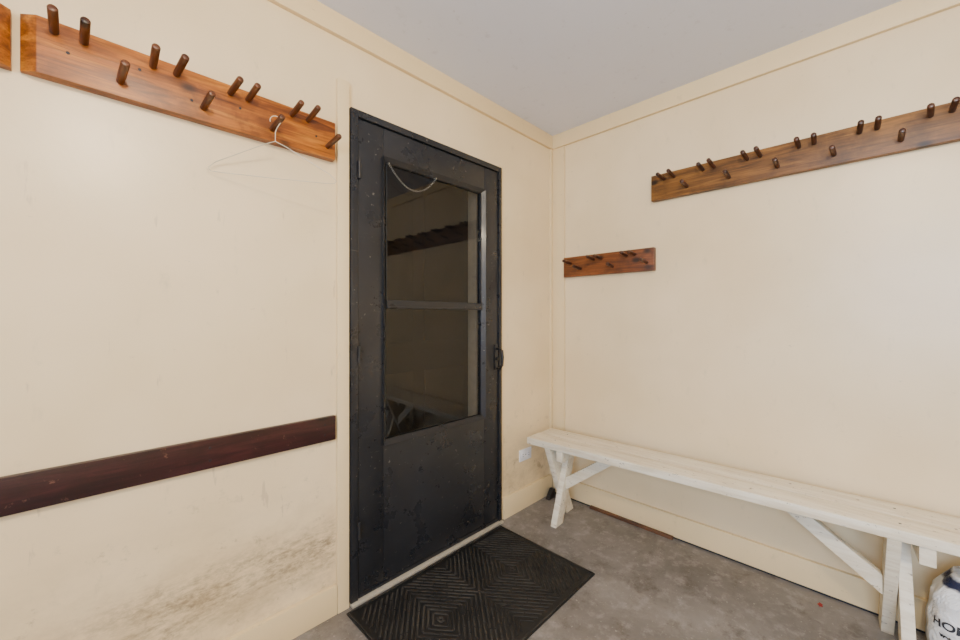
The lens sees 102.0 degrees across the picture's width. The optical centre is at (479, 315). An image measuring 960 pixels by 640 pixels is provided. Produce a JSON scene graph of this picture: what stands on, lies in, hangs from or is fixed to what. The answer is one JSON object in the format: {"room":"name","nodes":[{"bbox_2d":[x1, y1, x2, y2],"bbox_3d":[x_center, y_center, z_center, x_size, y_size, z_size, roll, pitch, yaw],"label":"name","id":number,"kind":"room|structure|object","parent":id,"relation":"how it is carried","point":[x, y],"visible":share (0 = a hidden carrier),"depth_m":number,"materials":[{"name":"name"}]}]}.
{"room":"mudroom","nodes":[
{"label":"mudroom","id":0,"kind":"room"},
{"bbox_2d":[0,0,548,639],"bbox_3d":[-0.824,-0.013,1.385,0.120,2.387,3.600,0,0,45],"label":"wall","id":1,"kind":"structure","parent":0,"point":[151,297],"depth_m":1.21,"materials":[{"name":"beige paint"}]},
{"bbox_2d":[0,3,11,70],"bbox_3d":[-1.399,-0.676,0.627,0.128,0.142,0.814,0,0,45],"label":"coat rack","id":2,"kind":"object","parent":1,"relation":"attached to","point":[5,13],"visible":1,"depth_m":0.94,"materials":[{"name":"brown wood"}]},
{"bbox_2d":[0,415,335,516],"bbox_3d":[-1.237,0.439,0.867,0.020,0.094,1.883,0,0,45],"label":"wall rail","id":3,"kind":"object","parent":1,"relation":"attached to","point":[36,489],"visible":1,"depth_m":1.13,"materials":[{"name":"brown wood"}]},
{"bbox_2d":[20,4,341,161],"bbox_3d":[-0.822,-0.679,1.209,0.128,0.142,0.798,0,0,45],"label":"coat rack","id":4,"kind":"object","parent":1,"relation":"attached to","point":[50,50],"visible":1,"depth_m":1.13,"materials":[{"name":"brown wood"}]},
{"bbox_2d":[208,116,336,183],"bbox_3d":[-0.685,-0.565,1.300,0.387,0.212,0.003,0,0,-19],"label":"wire hanger","id":5,"kind":"object","parent":4,"relation":"hanging from","point":[271,116],"visible":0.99,"depth_m":1.30,"materials":[{"name":"white metal"}]},
{"bbox_2d":[336,77,348,613],"bbox_3d":[-0.552,0.117,1.560,0.020,2.125,0.048,0,0,45],"label":"trim","id":6,"kind":"structure","parent":1,"relation":"attached to","point":[342,86],"depth_m":1.55,"materials":[{"name":"beige paint"}]},
{"bbox_2d":[224,474,551,639],"bbox_3d":[-0.782,1.117,1.329,0.018,0.125,3.580,0,0,45],"label":"baseboard","id":7,"kind":"structure","parent":1,"relation":"attached to","point":[297,619],"depth_m":1.47,"materials":[{"name":"beige paint"}]},
{"bbox_2d":[267,0,552,148],"bbox_3d":[-0.779,-1.161,1.330,0.020,0.093,3.586,0,0,45],"label":"trim","id":8,"kind":"structure","parent":1,"relation":"attached to","point":[314,12],"depth_m":1.76,"materials":[{"name":"beige paint"}]},
{"bbox_2d":[349,107,503,603],"bbox_3d":[-0.205,0.160,1.906,0.124,2.016,0.920,0,0,45],"label":"door","id":9,"kind":"structure","parent":1,"relation":"in","point":[426,354],"depth_m":1.83,"materials":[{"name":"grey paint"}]},
{"bbox_2d":[386,163,436,191],"bbox_3d":[-0.308,-0.620,1.787,0.022,0.099,0.268,0,0,45],"label":"chain","id":10,"kind":"object","parent":9,"relation":"attached to","point":[386,163],"visible":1,"depth_m":1.76,"materials":[{"name":"metal"}]},
{"bbox_2d":[349,520,503,608],"bbox_3d":[-0.244,1.174,1.944,0.156,0.012,0.920,0,0,45],"label":"sill","id":11,"kind":"structure","parent":1,"relation":"attached to","point":[409,573],"depth_m":1.81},
{"bbox_2d":[500,165,502,519],"bbox_3d":[0.123,0.155,2.248,0.008,2.050,0.020,0,0,45],"label":"trim","id":12,"kind":"structure","parent":1,"relation":"attached to","point":[500,165],"depth_m":2.25,"materials":[{"name":"beige paint"}]},
{"bbox_2d":[519,446,530,461],"bbox_3d":[0.282,0.857,2.409,0.009,0.070,0.116,0,0,45],"label":"wall outlet","id":13,"kind":"object","parent":1,"relation":"attached to","point":[524,454],"visible":1,"depth_m":2.40,"materials":[{"name":"white plastic"}]},
{"bbox_2d":[317,0,901,135],"bbox_3d":[0.337,-1.257,0.233,3.650,0.100,3.800,0,0,45],"label":"ceiling","id":14,"kind":"structure","parent":0,"point":[559,66],"depth_m":1.70,"materials":[{"name":"paint"}]},
{"bbox_2d":[292,493,926,639],"bbox_3d":[0.337,1.230,0.233,3.650,0.100,3.800,0,0,45],"label":"floor","id":15,"kind":"structure","parent":0,"point":[645,585],"depth_m":1.62,"materials":[{"name":"concrete"}]},
{"bbox_2d":[347,525,594,639],"bbox_3d":[-0.001,1.175,1.653,0.580,0.009,0.910,0,0,45],"label":"door mat","id":16,"kind":"object","parent":15,"relation":"on","point":[502,584],"visible":1,"depth_m":1.62,"materials":[{"name":"black rubber"}]},
{"bbox_2d":[545,487,554,499],"bbox_3d":[0.455,1.150,2.518,0.030,0.059,0.069,0,0,45],"label":"wedge","id":17,"kind":"object","parent":15,"relation":"on","point":[551,493],"visible":1,"depth_m":2.51,"materials":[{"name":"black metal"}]},
{"bbox_2d":[590,505,673,539],"bbox_3d":[0.848,1.172,2.219,0.480,0.016,0.019,0,0,45],"label":"floor strip","id":18,"kind":"object","parent":15,"relation":"on","point":[597,509],"visible":1,"depth_m":2.19,"materials":[{"name":"brown wood"}]},
{"bbox_2d":[527,428,959,639],"bbox_3d":[1.040,0.945,1.785,1.800,0.471,0.278,0,0,42],"label":"bench","id":19,"kind":"object","parent":15,"relation":"on","point":[901,526],"visible":1,"depth_m":1.50,"materials":[{"name":"white paint"}]},
{"bbox_2d":[925,566,959,639],"bbox_3d":[1.625,0.991,1.256,0.246,0.377,0.228,0,0,45],"label":"sack","id":20,"kind":"object","parent":15,"relation":"on","point":[942,611],"visible":1,"depth_m":1.26,"materials":[{"name":"white fabric"}]},
{"bbox_2d":[552,6,959,598],"bbox_3d":[1.650,-0.013,1.536,3.420,2.387,0.100,0,0,45],"label":"wall","id":21,"kind":"structure","parent":0,"point":[804,327],"depth_m":1.75,"materials":[{"name":"beige paint"}]},
{"bbox_2d":[549,146,564,473],"bbox_3d":[0.512,-0.027,2.572,0.104,2.174,0.032,0,0,45],"label":"trim","id":22,"kind":"structure","parent":21,"relation":"attached to","point":[556,156],"depth_m":2.58,"materials":[{"name":"beige paint"}]},
{"bbox_2d":[562,247,655,277],"bbox_3d":[0.727,-0.313,2.300,0.570,0.126,0.115,0,0,45],"label":"coat rack","id":23,"kind":"object","parent":21,"relation":"attached to","point":[644,259],"visible":1,"depth_m":2.28,"materials":[{"name":"brown wood"}]},
{"bbox_2d":[553,481,927,633],"bbox_3d":[1.658,1.117,1.445,3.280,0.125,0.020,0,0,45],"label":"baseboard","id":24,"kind":"structure","parent":21,"relation":"attached to","point":[842,586],"depth_m":1.81,"materials":[{"name":"beige paint"}]},
{"bbox_2d":[552,0,959,149],"bbox_3d":[1.651,-1.161,1.452,3.300,0.093,0.020,0,0,45],"label":"trim","id":25,"kind":"structure","parent":21,"relation":"attached to","point":[901,13],"depth_m":1.77,"materials":[{"name":"beige paint"}]},
{"bbox_2d":[651,96,959,202],"bbox_3d":[1.515,-0.695,1.515,1.682,0.138,0.118,0,0,45],"label":"coat rack","id":26,"kind":"object","parent":21,"relation":"attached to","point":[932,126],"visible":1,"depth_m":1.63,"materials":[{"name":"brown wood"}]}
]}

